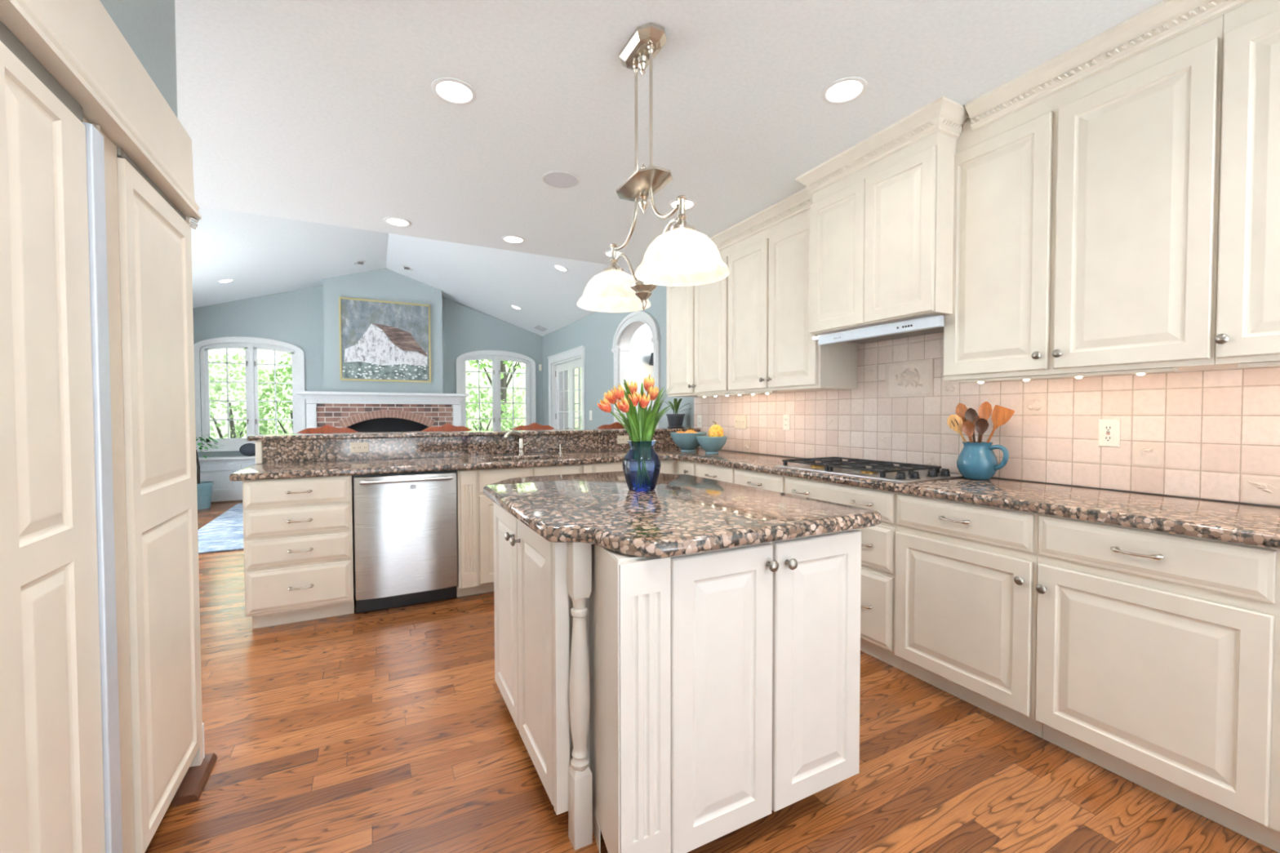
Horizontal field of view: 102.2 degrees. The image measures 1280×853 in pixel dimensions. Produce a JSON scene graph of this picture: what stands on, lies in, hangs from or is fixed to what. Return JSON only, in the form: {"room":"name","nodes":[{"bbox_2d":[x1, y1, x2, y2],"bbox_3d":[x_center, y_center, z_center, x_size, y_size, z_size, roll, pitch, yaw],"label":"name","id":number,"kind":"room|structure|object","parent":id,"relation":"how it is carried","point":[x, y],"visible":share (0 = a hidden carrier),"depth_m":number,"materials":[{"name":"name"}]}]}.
{"room":"kitchen","nodes":[
{"label":"kitchen","id":0,"kind":"room"},
{"bbox_2d":[99,0,177,117],"bbox_3d":[-0.425,-0.051,-1.373,0.885,2.650,6.555,-1,2,-27],"label":"wall","id":1,"kind":"structure","parent":0,"point":[148,27],"depth_m":1.54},
{"bbox_2d":[189,205,388,308],"bbox_3d":[-4.236,-2.010,5.560,2.775,0.997,5.150,-1,2,-27],"label":"sloped ceiling","id":2,"kind":"structure","parent":0,"point":[263,255],"depth_m":6.18,"materials":[{"name":"paint"}]},
{"bbox_2d":[192,285,542,457],"bbox_3d":[-4.159,-0.720,8.445,5.530,3.523,0.150,-1,2,-27],"label":"wall","id":3,"kind":"structure","parent":0,"point":[295,317],"depth_m":7.91,"materials":[{"name":"paint"}]},
{"bbox_2d":[193,336,305,452],"bbox_3d":[-5.712,-0.478,7.591,1.370,1.655,0.190,-1,2,-27],"label":"window","id":4,"kind":"structure","parent":3,"relation":"in","point":[202,362],"depth_m":7.57,"materials":[{"name":"white wood"}]},
{"bbox_2d":[456,350,536,430],"bbox_3d":[-2.557,-0.523,9.223,1.425,1.655,0.190,-1,2,-27],"label":"window","id":5,"kind":"structure","parent":3,"relation":"in","point":[530,418],"depth_m":9.22,"materials":[{"name":"white wood"}]},
{"bbox_2d":[322,268,443,393],"bbox_3d":[-4.033,-1.463,8.182,1.650,2.020,0.398,-1,2,-27],"label":"wall","id":6,"kind":"structure","parent":0,"point":[383,284],"depth_m":7.95,"materials":[{"name":"paint"}]},
{"bbox_2d":[338,297,431,382],"bbox_3d":[-3.920,-1.317,7.989,1.260,1.233,0.032,-1,2,-27],"label":"painting","id":7,"kind":"object","parent":6,"relation":"attached to","point":[380,340],"visible":1,"depth_m":7.97,"materials":[{"name":"grey paint"}]},
{"bbox_2d":[385,233,639,336],"bbox_3d":[-1.780,-2.049,6.830,2.755,0.991,5.150,-1,2,-27],"label":"sloped ceiling","id":8,"kind":"structure","parent":0,"point":[488,281],"depth_m":7.09,"materials":[{"name":"paint"}]},
{"bbox_2d":[629,323,653,412],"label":"window","id":9,"kind":"structure","parent":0,"point":[641,346],"depth_m":7.64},
{"bbox_2d":[174,0,1164,268],"bbox_3d":[0.166,-1.462,0.063,5.530,0.120,8.920,-1,2,-27],"label":"ceiling","id":10,"kind":"structure","parent":0,"point":[326,112],"depth_m":2.29,"materials":[{"name":"paint"}]},
{"bbox_2d":[383,217,411,226],"bbox_3d":[-1.762,-1.485,3.754,0.186,0.006,0.186,-1,2,-27],"label":"recessed light","id":11,"kind":"object","parent":10,"relation":"in","point":[394,221],"visible":1,"depth_m":3.75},
{"bbox_2d":[431,77,476,105],"bbox_3d":[-0.805,-1.450,2.239,0.186,0.006,0.186,-1,2,-27],"label":"recessed light","id":12,"kind":"object","parent":10,"relation":"in","point":[451,91],"visible":1,"depth_m":2.23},
{"bbox_2d":[501,235,525,244],"bbox_3d":[-1.013,-1.496,4.136,0.186,0.006,0.186,-1,2,-27],"label":"recessed light","id":13,"kind":"object","parent":10,"relation":"in","point":[510,238],"visible":1,"depth_m":4.13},
{"bbox_2d":[542,170,579,188],"bbox_3d":[-0.472,-1.471,3.080,0.224,0.006,0.224,-1,2,-27],"label":"ceiling speaker","id":14,"kind":"object","parent":10,"relation":"attached to","point":[562,179],"visible":1,"depth_m":3.07},
{"bbox_2d":[577,22,729,312],"bbox_3d":[0.013,-0.947,1.972,0.318,1.001,0.868,-1,2,-27],"label":"pendant","id":15,"kind":"object","parent":10,"relation":"hanging from","point":[682,255],"visible":1,"depth_m":1.89,"materials":[{"name":"glass"}]},
{"bbox_2d":[668,198,696,209],"bbox_3d":[0.283,-1.481,3.448,0.186,0.006,0.186,-1,2,-27],"label":"recessed light","id":16,"kind":"object","parent":10,"relation":"in","point":[689,203],"visible":0.62,"depth_m":3.44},
{"bbox_2d":[821,76,867,104],"bbox_3d":[0.884,-1.452,2.238,0.186,0.006,0.186,-1,2,-27],"label":"recessed light","id":17,"kind":"object","parent":10,"relation":"in","point":[845,90],"visible":1,"depth_m":2.23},
{"bbox_2d":[144,501,1279,852],"bbox_3d":[0.432,1.224,3.096,8.820,0.120,14.050,-1,2,-27],"label":"floor","id":18,"kind":"structure","parent":0,"point":[392,730],"depth_m":1.80,"materials":[{"name":"brown wood"}]},
{"bbox_2d":[0,0,203,768],"bbox_3d":[-1.464,0.130,0.847,0.803,2.181,1.744,-1,2,-27],"label":"refrigerator surround","id":19,"kind":"object","parent":18,"relation":"on","point":[77,42],"visible":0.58,"depth_m":1.21,"materials":[{"name":"beige paint"}]},
{"bbox_2d":[0,21,204,852],"bbox_3d":[-1.620,0.259,1.145,0.798,1.910,1.120,-1,2,-27],"label":"cabinet","id":20,"kind":"object","parent":18,"relation":"on","point":[100,726],"depth_m":1.11,"materials":[{"name":"beige paint"}]},
{"bbox_2d":[173,752,217,807],"bbox_3d":[-1.499,1.185,1.746,0.061,0.029,0.230,-1,2,-27],"label":"block","id":21,"kind":"object","parent":18,"relation":"on","point":[190,789],"visible":0.88,"depth_m":1.71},
{"bbox_2d":[195,434,225,509],"bbox_3d":[-5.825,0.590,6.821,0.527,0.986,0.600,1,2,26],"label":"plant","id":22,"kind":"object","parent":18,"relation":"on","point":[204,489],"visible":0.55,"depth_m":6.79,"materials":[{"name":"green plant"}]},
{"bbox_2d":[197,503,243,553],"bbox_3d":[-3.451,1.080,6.517,3.170,0.013,2.980,-1,2,-27],"label":"rug","id":23,"kind":"object","parent":18,"relation":"on","point":[224,532],"visible":0.24,"depth_m":5.33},
{"bbox_2d":[198,455,255,502],"bbox_3d":[-5.696,0.738,7.463,1.550,0.620,0.237,-1,2,-27],"label":"window seat","id":24,"kind":"object","parent":18,"relation":"on","point":[217,469],"visible":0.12,"depth_m":7.29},
{"bbox_2d":[239,443,255,456],"bbox_3d":[-5.635,0.333,7.453,0.240,0.187,0.144,-1,2,-27],"label":"cushion","id":25,"kind":"object","parent":24,"relation":"on","point":[247,449],"visible":0.79,"depth_m":7.40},
{"bbox_2d":[242,475,355,628],"bbox_3d":[-2.115,0.730,3.266,0.536,0.867,0.637,-1,2,-27],"label":"base cabinet","id":26,"kind":"object","parent":18,"relation":"on","point":[299,532],"visible":0.99,"depth_m":3.02,"materials":[{"name":"beige paint"}]},
{"bbox_2d":[296,424,358,433],"bbox_3d":[-2.493,0.567,4.118,0.470,1.155,0.440,-1,2,-27],"label":"bar stool","id":27,"kind":"object","parent":18,"relation":"on","point":[326,428],"visible":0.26,"depth_m":4.23,"materials":[{"name":"brown wood"}]},
{"bbox_2d":[294,391,469,432],"bbox_3d":[-3.971,0.262,8.148,2.385,1.572,0.587,-1,2,-27],"label":"fireplace","id":28,"kind":"object","parent":18,"relation":"on","point":[358,411],"visible":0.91,"depth_m":7.99,"materials":[{"name":"brick"}]},
{"bbox_2d":[294,391,469,404],"bbox_3d":[-3.972,-0.438,8.130,2.385,0.172,0.587,-1,2,-27],"label":"mantel shelf","id":29,"kind":"object","parent":28,"relation":"attached to","point":[313,397],"depth_m":7.88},
{"bbox_2d":[353,470,457,613],"bbox_3d":[-1.591,0.723,3.507,0.602,0.861,0.641,-1,2,-27],"label":"dishwasher","id":30,"kind":"object","parent":18,"relation":"on","point":[405,524],"visible":0.98,"depth_m":3.26,"materials":[{"name":"silver metal"}]},
{"bbox_2d":[422,423,471,431],"bbox_3d":[-1.667,0.555,4.545,0.470,1.155,0.440,-1,2,-27],"label":"bar stool","id":31,"kind":"object","parent":18,"relation":"on","point":[447,427],"visible":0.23,"depth_m":4.66,"materials":[{"name":"brown wood"}]},
{"bbox_2d":[247,427,700,463],"bbox_3d":[-1.079,0.585,4.368,3.531,1.101,0.435,-1,2,-27],"label":"breakfast bar","id":32,"kind":"object","parent":18,"relation":"on","point":[270,448],"visible":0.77,"depth_m":3.90,"materials":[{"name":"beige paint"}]},
{"bbox_2d":[350,442,368,453],"bbox_3d":[-1.994,0.151,3.673,0.115,0.072,0.009,-1,2,-27],"label":"wall outlet","id":33,"kind":"object","parent":32,"relation":"attached to","point":[355,447],"visible":1,"depth_m":3.67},
{"bbox_2d":[664,398,691,427],"bbox_3d":[0.376,-0.133,5.151,0.242,0.290,0.220,-1,2,-35],"label":"potted plant","id":34,"kind":"object","parent":32,"relation":"on","point":[674,420],"visible":0.97,"depth_m":5.08,"materials":[{"name":"plant"}]},
{"bbox_2d":[456,463,592,597],"bbox_3d":[-0.907,0.713,3.882,0.952,0.867,0.654,-1,2,-27],"label":"base cabinet","id":35,"kind":"object","parent":18,"relation":"on","point":[475,517],"visible":0.22,"depth_m":3.47,"materials":[{"name":"beige paint"}]},
{"bbox_2d":[511,422,555,430],"bbox_3d":[-0.957,0.545,4.912,0.470,1.155,0.440,-1,2,-27],"label":"bar stool","id":36,"kind":"object","parent":18,"relation":"on","point":[534,425],"visible":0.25,"depth_m":5.02,"materials":[{"name":"brown wood"}]},
{"bbox_2d":[596,422,625,428],"bbox_3d":[-0.175,0.534,5.317,0.470,1.155,0.440,-1,2,-27],"label":"bar stool","id":37,"kind":"object","parent":18,"relation":"on","point":[616,424],"visible":0.12,"depth_m":5.41,"materials":[{"name":"brown wood"}]},
{"bbox_2d":[591,459,677,474],"bbox_3d":[0.115,0.698,4.427,1.360,0.867,0.624,-1,2,-27],"label":"base cabinet","id":38,"kind":"object","parent":18,"relation":"on","point":[668,466],"visible":0.12,"depth_m":4.04,"materials":[{"name":"beige paint"}]},
{"bbox_2d":[229,447,1279,549],"bbox_3d":[0.013,0.292,2.272,3.512,0.042,4.650,-1,2,-27],"label":"countertop","id":39,"kind":"structure","parent":38,"relation":"on","point":[1251,524],"depth_m":2.21,"materials":[{"name":"stone"}]},
{"bbox_2d":[502,430,531,455],"bbox_3d":[-0.977,0.129,4.024,0.094,0.200,0.307,1,2,27],"label":"faucet","id":40,"kind":"object","parent":39,"relation":"on","point":[521,442],"visible":1,"depth_m":4.10,"materials":[{"name":"silver metal"}]},
{"bbox_2d":[670,431,706,452],"bbox_3d":[0.419,0.133,4.472,0.320,0.164,0.320,-1,2,-27],"label":"bowl","id":41,"kind":"object","parent":39,"relation":"on","point":[687,442],"visible":0.9,"depth_m":4.37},
{"bbox_2d":[696,435,727,453],"bbox_3d":[0.586,0.150,4.215,0.256,0.142,0.256,-1,2,-27],"label":"bowl","id":42,"kind":"object","parent":39,"relation":"on","point":[711,445],"visible":0.95,"depth_m":4.13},
{"bbox_2d":[708,421,724,436],"bbox_3d":[0.618,0.040,4.195,0.132,0.171,0.123,-1,2,-27],"label":"gourd","id":43,"kind":"object","parent":42,"relation":"in","point":[715,430],"visible":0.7,"depth_m":4.15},
{"bbox_2d":[775,457,963,483],"bbox_3d":[1.268,0.231,2.920,0.520,0.044,0.880,-1,2,-27],"label":"cooktop","id":44,"kind":"object","parent":39,"relation":"in","point":[877,469],"visible":0.98,"depth_m":2.78,"materials":[{"name":"metal"}]},
{"bbox_2d":[956,441,1008,479],"bbox_3d":[1.673,0.169,2.549,0.176,0.182,0.210,0,1,10],"label":"pitcher","id":45,"kind":"object","parent":39,"relation":"on","point":[976,460],"visible":1,"depth_m":2.50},
{"bbox_2d":[946,414,966,442],"bbox_3d":[1.642,0.092,2.603,0.017,0.305,0.166,-1,2,-43],"label":"slotted spoon","id":46,"kind":"object","parent":45,"relation":"in","point":[954,422],"visible":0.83,"depth_m":2.63,"materials":[{"name":"brown wood"}]},
{"bbox_2d":[946,414,963,433],"bbox_3d":[1.609,-0.014,2.636,0.070,0.096,0.012,1,2,43],"label":"spoon bowl","id":47,"kind":"object","parent":46,"relation":"on","point":[954,422],"depth_m":2.63,"materials":[{"name":"brown wood"}]},
{"bbox_2d":[955,403,970,442],"bbox_3d":[1.677,0.062,2.617,0.040,0.364,0.171,0,1,-11],"label":"wooden spoon","id":48,"kind":"object","parent":45,"relation":"in","point":[961,409],"visible":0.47,"depth_m":2.68,"materials":[{"name":"orange wood"}]},
{"bbox_2d":[955,403,967,422],"bbox_3d":[1.669,-0.066,2.671,0.035,0.111,0.061,-1,2,-27],"label":"spoon bowl","id":49,"kind":"object","parent":48,"relation":"on","point":[961,409],"depth_m":2.68,"materials":[{"name":"orange wood"}]},
{"bbox_2d":[961,421,974,442],"bbox_3d":[1.649,0.108,2.571,0.087,0.272,0.024,0,2,22],"label":"wooden spoon","id":50,"kind":"object","parent":45,"relation":"in","point":[967,427],"visible":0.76,"depth_m":2.57,"materials":[{"name":"brown wood"}]},
{"bbox_2d":[964,408,977,442],"bbox_3d":[1.682,0.075,2.593,0.041,0.337,0.093,0,1,-11],"label":"wooden spoon","id":51,"kind":"object","parent":45,"relation":"in","point":[971,414],"visible":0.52,"depth_m":2.62,"materials":[{"name":"brown wood"}]},
{"bbox_2d":[964,408,977,423],"bbox_3d":[1.679,-0.043,2.616,0.034,0.102,0.052,-1,2,-27],"label":"spoon bowl","id":52,"kind":"object","parent":51,"relation":"on","point":[971,414],"depth_m":2.62,"materials":[{"name":"brown wood"}]},
{"bbox_2d":[974,417,989,442],"bbox_3d":[1.662,0.101,2.540,0.047,0.287,0.086,0,1,-1],"label":"wooden spoon","id":53,"kind":"object","parent":45,"relation":"in","point":[981,425],"visible":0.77,"depth_m":2.52,"materials":[{"name":"brown wood"}]},
{"bbox_2d":[978,401,992,442],"bbox_3d":[1.698,0.060,2.557,0.074,0.366,0.021,1,2,25],"label":"wooden spoon","id":54,"kind":"object","parent":45,"relation":"in","point":[985,410],"visible":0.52,"depth_m":2.55,"materials":[{"name":"orange wood"}]},
{"bbox_2d":[978,401,992,420],"bbox_3d":[1.706,-0.067,2.550,0.057,0.111,0.019,1,2,29],"label":"spoon bowl","id":55,"kind":"object","parent":54,"relation":"on","point":[985,410],"depth_m":2.55,"materials":[{"name":"orange wood"}]},
{"bbox_2d":[986,404,1014,443],"bbox_3d":[1.701,0.071,2.506,0.033,0.352,0.191,-1,2,-31],"label":"wooden spatula","id":56,"kind":"object","parent":45,"relation":"in","point":[1001,415],"visible":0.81,"depth_m":2.47,"materials":[{"name":"orange wood"}]},
{"bbox_2d":[493,501,861,852],"bbox_3d":[0.018,0.752,1.956,0.960,0.879,1.234,-1,2,-27],"label":"base cabinet","id":57,"kind":"object","parent":18,"relation":"on","point":[669,704],"visible":0.97,"depth_m":1.47,"materials":[{"name":"paint"}]},
{"bbox_2d":[483,471,881,557],"bbox_3d":[-0.006,0.286,2.069,1.033,0.044,1.483,-1,2,-27],"label":"countertop","id":58,"kind":"structure","parent":57,"relation":"on","point":[684,514],"depth_m":1.64,"materials":[{"name":"stone"}]},
{"bbox_2d":[622,440,661,491],"bbox_3d":[0.007,0.160,2.142,0.160,0.202,0.160,-1,2,-27],"label":"vase","id":59,"kind":"object","parent":58,"relation":"on","point":[632,485],"visible":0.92,"depth_m":2.11,"materials":[{"name":"blue glass"}]},
{"bbox_2d":[604,383,654,484],"bbox_3d":[-0.010,0.035,2.112,0.247,0.433,0.214,-1,2,-27],"label":"tulip","id":60,"kind":"object","parent":59,"relation":"in","point":[610,397],"visible":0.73,"depth_m":2.11,"materials":[{"name":"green plant"}]},
{"bbox_2d":[604,389,616,404],"bbox_3d":[-0.123,-0.123,2.132,0.052,0.065,0.048,-1,2,-27],"label":"flower","id":61,"kind":"object","parent":60,"relation":"on","point":[610,397],"depth_m":2.12,"materials":[{"name":"orange plant"}]},
{"bbox_2d":[616,396,647,483],"bbox_3d":[0.008,0.059,2.119,0.102,0.385,0.292,1,2,25],"label":"tulip","id":62,"kind":"object","parent":59,"relation":"in","point":[624,406],"visible":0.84,"depth_m":2.03,"materials":[{"name":"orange plant"}]},
{"bbox_2d":[616,396,629,413],"bbox_3d":[-0.068,-0.085,2.019,0.057,0.063,0.049,-1,2,-27],"label":"flower","id":63,"kind":"object","parent":62,"relation":"on","point":[624,406],"depth_m":2.01,"materials":[{"name":"orange plant"}]},
{"bbox_2d":[596,387,672,481],"bbox_3d":[-0.018,0.042,2.129,0.291,0.419,0.205,0,1,9],"label":"tulip","id":64,"kind":"object","parent":59,"relation":"in","point":[605,406],"visible":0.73,"depth_m":2.09,"materials":[{"name":"green plant"}]},
{"bbox_2d":[596,397,611,413],"bbox_3d":[-0.143,-0.086,2.071,0.062,0.061,0.047,-1,2,-27],"label":"flower","id":65,"kind":"object","parent":64,"relation":"on","point":[605,406],"depth_m":2.06,"materials":[{"name":"orange plant"}]},
{"bbox_2d":[623,381,650,484],"bbox_3d":[-0.048,0.028,2.151,0.154,0.444,0.190,-1,2,-27],"label":"tulip","id":66,"kind":"object","parent":59,"relation":"in","point":[633,387],"visible":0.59,"depth_m":2.11,"materials":[{"name":"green plant"}]},
{"bbox_2d":[626,381,637,395],"bbox_3d":[-0.035,-0.163,2.188,0.047,0.064,0.048,-1,2,-27],"label":"flower","id":67,"kind":"object","parent":66,"relation":"on","point":[633,387],"depth_m":2.17,"materials":[{"name":"orange plant"}]},
{"bbox_2d":[615,376,661,483],"bbox_3d":[-0.008,0.019,2.158,0.205,0.461,0.164,-1,2,-27],"label":"tulip","id":68,"kind":"object","parent":59,"relation":"in","point":[646,383],"visible":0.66,"depth_m":2.17,"materials":[{"name":"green plant"}]},
{"bbox_2d":[643,376,654,391],"bbox_3d":[0.037,-0.180,2.189,0.048,0.065,0.048,-1,2,-27],"label":"flower","id":69,"kind":"object","parent":68,"relation":"on","point":[646,383],"depth_m":2.17,"materials":[{"name":"orange plant"}]},
{"bbox_2d":[611,384,666,482],"bbox_3d":[0.020,0.040,2.112,0.297,0.422,0.162,-1,2,-27],"label":"tulip","id":70,"kind":"object","parent":59,"relation":"in","point":[619,393],"visible":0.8,"depth_m":2.09,"materials":[{"name":"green plant"}]},
{"bbox_2d":[611,384,624,399],"bbox_3d":[-0.086,-0.136,2.046,0.053,0.066,0.048,-1,2,-27],"label":"flower","id":71,"kind":"object","parent":70,"relation":"on","point":[619,393],"depth_m":2.04,"materials":[{"name":"orange plant"}]},
{"bbox_2d":[613,386,671,484],"bbox_3d":[0.034,0.038,2.203,0.229,0.422,0.193,1,2,27],"label":"tulip","id":72,"kind":"object","parent":59,"relation":"in","point":[653,393],"visible":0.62,"depth_m":2.14,"materials":[{"name":"green plant"}]},
{"bbox_2d":[647,386,658,400],"bbox_3d":[0.056,-0.140,2.159,0.048,0.064,0.047,-1,2,-27],"label":"flower","id":73,"kind":"object","parent":72,"relation":"on","point":[653,393],"depth_m":2.14,"materials":[{"name":"orange plant"}]},
{"bbox_2d":[628,382,660,483],"bbox_3d":[0.004,0.038,2.131,0.113,0.425,0.208,0,1,18],"label":"tulip","id":74,"kind":"object","parent":59,"relation":"in","point":[643,401],"visible":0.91,"depth_m":2.10,"materials":[{"name":"green plant"}]},
{"bbox_2d":[638,391,649,408],"bbox_3d":[0.017,-0.105,2.061,0.048,0.066,0.049,-1,2,-27],"label":"flower","id":75,"kind":"object","parent":74,"relation":"on","point":[643,402],"depth_m":2.05,"materials":[{"name":"orange plant"}]},
{"bbox_2d":[623,382,673,482],"bbox_3d":[0.037,0.038,2.133,0.212,0.425,0.186,0,1,-3],"label":"tulip","id":76,"kind":"object","parent":59,"relation":"in","point":[635,399],"visible":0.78,"depth_m":2.08,"materials":[{"name":"green plant"}]},
{"bbox_2d":[627,391,639,406],"bbox_3d":[-0.028,-0.112,2.065,0.049,0.066,0.048,-1,2,-27],"label":"flower","id":77,"kind":"object","parent":76,"relation":"on","point":[635,399],"depth_m":2.05,"materials":[{"name":"orange plant"}]},
{"bbox_2d":[677,460,696,475],"bbox_3d":[0.616,0.702,4.213,0.664,0.867,0.264,-1,2,-27],"label":"base cabinet","id":78,"kind":"object","parent":18,"relation":"on","point":[688,468],"visible":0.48,"depth_m":4.04,"materials":[{"name":"beige paint"}]},
{"bbox_2d":[695,462,734,483],"bbox_3d":[0.788,0.710,3.882,0.664,0.867,0.478,-1,2,-27],"label":"base cabinet","id":79,"kind":"object","parent":18,"relation":"on","point":[726,474],"visible":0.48,"depth_m":3.70,"materials":[{"name":"beige paint"}]},
{"bbox_2d":[734,468,785,493],"bbox_3d":[1.009,0.720,3.454,0.664,0.867,0.484,-1,2,-27],"label":"base cabinet","id":80,"kind":"object","parent":18,"relation":"on","point":[770,482],"visible":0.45,"depth_m":3.26,"materials":[{"name":"beige paint"}]},
{"bbox_2d":[785,475,902,670],"bbox_3d":[1.292,0.733,2.909,0.663,0.867,0.740,-1,2,-27],"label":"base cabinet","id":81,"kind":"object","parent":18,"relation":"on","point":[877,587],"visible":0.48,"depth_m":2.54,"materials":[{"name":"beige paint"}]},
{"bbox_2d":[894,492,1043,737],"bbox_3d":[1.596,0.747,2.320,0.664,0.867,0.584,-1,2,-27],"label":"base cabinet","id":82,"kind":"object","parent":18,"relation":"on","point":[966,573],"visible":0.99,"depth_m":2.13,"materials":[{"name":"beige paint"}]},
{"bbox_2d":[1035,513,1279,852],"bbox_3d":[1.869,0.759,1.792,0.664,0.867,0.602,-1,2,-27],"label":"base cabinet","id":83,"kind":"object","parent":18,"relation":"on","point":[1157,653],"visible":0.99,"depth_m":1.60,"materials":[{"name":"beige paint"}]},
{"bbox_2d":[542,284,1279,506],"bbox_3d":[1.402,-0.203,3.564,0.150,2.707,13.650,-1,2,-27],"label":"wall","id":84,"kind":"structure","parent":0,"point":[597,331],"depth_m":7.13,"materials":[{"name":"paint"}]},
{"bbox_2d":[547,345,585,429],"bbox_3d":[-1.163,-0.092,8.479,0.175,2.255,1.750,-1,2,-27],"label":"door","id":85,"kind":"structure","parent":84,"relation":"in","point":[566,386],"depth_m":8.54,"materials":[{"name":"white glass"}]},
{"bbox_2d":[611,311,660,427],"bbox_3d":[-0.006,-0.138,6.234,0.192,2.452,1.210,-1,2,-27],"label":"trim","id":86,"kind":"structure","parent":84,"relation":"attached to","point":[621,353],"depth_m":6.47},
{"bbox_2d":[666,247,749,397],"bbox_3d":[0.602,-0.889,4.498,0.392,1.236,0.938,-1,2,-27],"label":"upper cabinet","id":87,"kind":"object","parent":84,"relation":"attached to","point":[697,316],"visible":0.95,"depth_m":4.37,"materials":[{"name":"beige paint"}]},
{"bbox_2d":[728,208,857,394],"bbox_3d":[1.031,-0.869,3.668,0.392,1.236,0.926,-1,2,-27],"label":"upper cabinet","id":88,"kind":"object","parent":84,"relation":"attached to","point":[771,347],"visible":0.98,"depth_m":3.51,"materials":[{"name":"beige paint"}]},
{"bbox_2d":[697,391,777,397],"bbox_3d":[0.728,-0.248,4.031,0.047,0.022,0.940,-1,2,-27],"label":"light","id":89,"kind":"object","parent":88,"relation":"attached to","point":[763,392],"visible":1,"depth_m":3.95,"materials":[{"name":"beige paint"}]},
{"bbox_2d":[809,132,956,335],"bbox_3d":[1.384,-1.006,2.856,0.507,0.924,0.830,-1,2,-27],"label":"upper cabinet","id":90,"kind":"object","parent":84,"relation":"attached to","point":[882,234],"visible":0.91,"depth_m":2.59,"materials":[{"name":"beige paint"}]},
{"bbox_2d":[812,315,944,345],"bbox_3d":[1.405,-0.512,2.882,0.433,0.063,0.825,-1,2,-27],"label":"range hood","id":91,"kind":"object","parent":90,"relation":"attached to","point":[933,324],"visible":0.97,"depth_m":2.77,"materials":[{"name":"metal"}]},
{"bbox_2d":[693,332,1279,506],"bbox_3d":[1.580,-0.139,3.030,0.023,0.774,4.575,-1,2,-27],"label":"backsplash","id":92,"kind":"structure","parent":84,"relation":"attached to","point":[1208,434],"depth_m":2.40,"materials":[{"name":"tile"}]},
{"bbox_2d":[734,415,746,429],"bbox_3d":[0.855,-0.037,4.417,0.016,0.118,0.165,-1,2,-27],"label":"light switch","id":93,"kind":"object","parent":92,"relation":"attached to","point":[740,421],"visible":1,"depth_m":4.41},
{"bbox_2d":[1097,418,1119,447],"bbox_3d":[2.002,0.028,2.206,0.011,0.118,0.072,-1,2,-27],"label":"wall outlet","id":94,"kind":"object","parent":92,"relation":"attached to","point":[1108,435],"visible":1,"depth_m":2.20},
{"bbox_2d":[1102,425,1113,440],"bbox_3d":[2.000,0.028,2.205,0.003,0.068,0.033,-1,2,-27],"label":"socket","id":95,"kind":"object","parent":94,"relation":"attached to","point":[1108,430],"depth_m":2.20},
{"bbox_2d":[943,14,1248,382],"bbox_3d":[1.813,-0.834,2.159,0.392,1.236,0.909,-1,2,-27],"label":"upper cabinet","id":96,"kind":"object","parent":84,"relation":"attached to","point":[1086,215],"visible":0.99,"depth_m":1.96,"materials":[{"name":"beige paint"}]},
{"bbox_2d":[709,0,1253,251],"bbox_3d":[1.196,-1.416,2.785,0.218,0.106,4.505,-1,2,-27],"label":"crown molding","id":97,"kind":"structure","parent":96,"relation":"attached to","point":[1166,20],"depth_m":2.22,"materials":[{"name":"beige paint"}]},
{"bbox_2d":[957,367,1178,383],"bbox_3d":[1.713,-0.204,2.149,0.047,0.022,0.750,-1,2,-27],"label":"light","id":98,"kind":"object","parent":96,"relation":"attached to","point":[1142,371],"visible":1,"depth_m":2.06,"materials":[{"name":"white plastic"}]},
{"bbox_2d":[1214,0,1279,368],"bbox_3d":[2.239,-0.815,1.334,0.392,1.236,0.944,-1,2,-27],"label":"upper cabinet","id":99,"kind":"object","parent":84,"relation":"attached to","point":[1247,331],"visible":1,"depth_m":1.62,"materials":[{"name":"beige paint"}]},
{"bbox_2d":[1237,361,1279,368],"bbox_3d":[2.150,-0.184,1.305,0.047,0.022,0.850,-1,2,-27],"label":"light","id":100,"kind":"object","parent":99,"relation":"attached to","point":[1267,364],"visible":1,"depth_m":1.64,"materials":[{"name":"beige paint"}]},
{"label":"outside","id":101,"kind":"structure","parent":0,"visible":0},
{"bbox_2d":[208,348,525,438],"bbox_3d":[-6.896,-2.272,13.271,90.000,7.000,70.000,-1,2,-27],"label":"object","id":102,"kind":"structure","parent":101,"point":[268,356],"depth_m":14.97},
{"bbox_2d":[208,348,292,438],"bbox_3d":[-8.056,-0.186,10.397,1.926,3.178,1.506,-1,2,-27],"label":"shrub","id":103,"kind":"object","parent":102,"relation":"on","point":[218,388],"visible":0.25,"depth_m":10.28,"materials":[{"name":"green plant"}]},
{"bbox_2d":[235,351,293,435],"bbox_3d":[-6.751,-0.047,10.109,1.736,2.911,1.328,-1,2,-27],"label":"shrub","id":104,"kind":"object","parent":102,"relation":"on","point":[278,389],"visible":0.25,"depth_m":9.81,"materials":[{"name":"green plant"}]},
{"bbox_2d":[466,374,521,430],"bbox_3d":[-3.613,0.103,11.700,1.967,2.523,1.585,-1,2,-27],"label":"shrub","id":105,"kind":"object","parent":102,"relation":"on","point":[474,406],"visible":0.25,"depth_m":11.61,"materials":[{"name":"green plant"}]},
{"bbox_2d":[465,360,524,417],"bbox_3d":[-4.015,-2.384,15.127,3.609,5.730,2.969,-1,2,-27],"label":"tree","id":106,"kind":"object","parent":102,"relation":"on","point":[504,377],"visible":0.04,"depth_m":15.28,"materials":[{"name":"green plant"}]},
{"bbox_2d":[488,376,524,430],"bbox_3d":[-2.772,0.013,12.744,1.978,2.650,1.598,-1,2,-27],"label":"shrub","id":107,"kind":"object","parent":102,"relation":"on","point":[517,398],"visible":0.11,"depth_m":12.60,"materials":[{"name":"green plant"}]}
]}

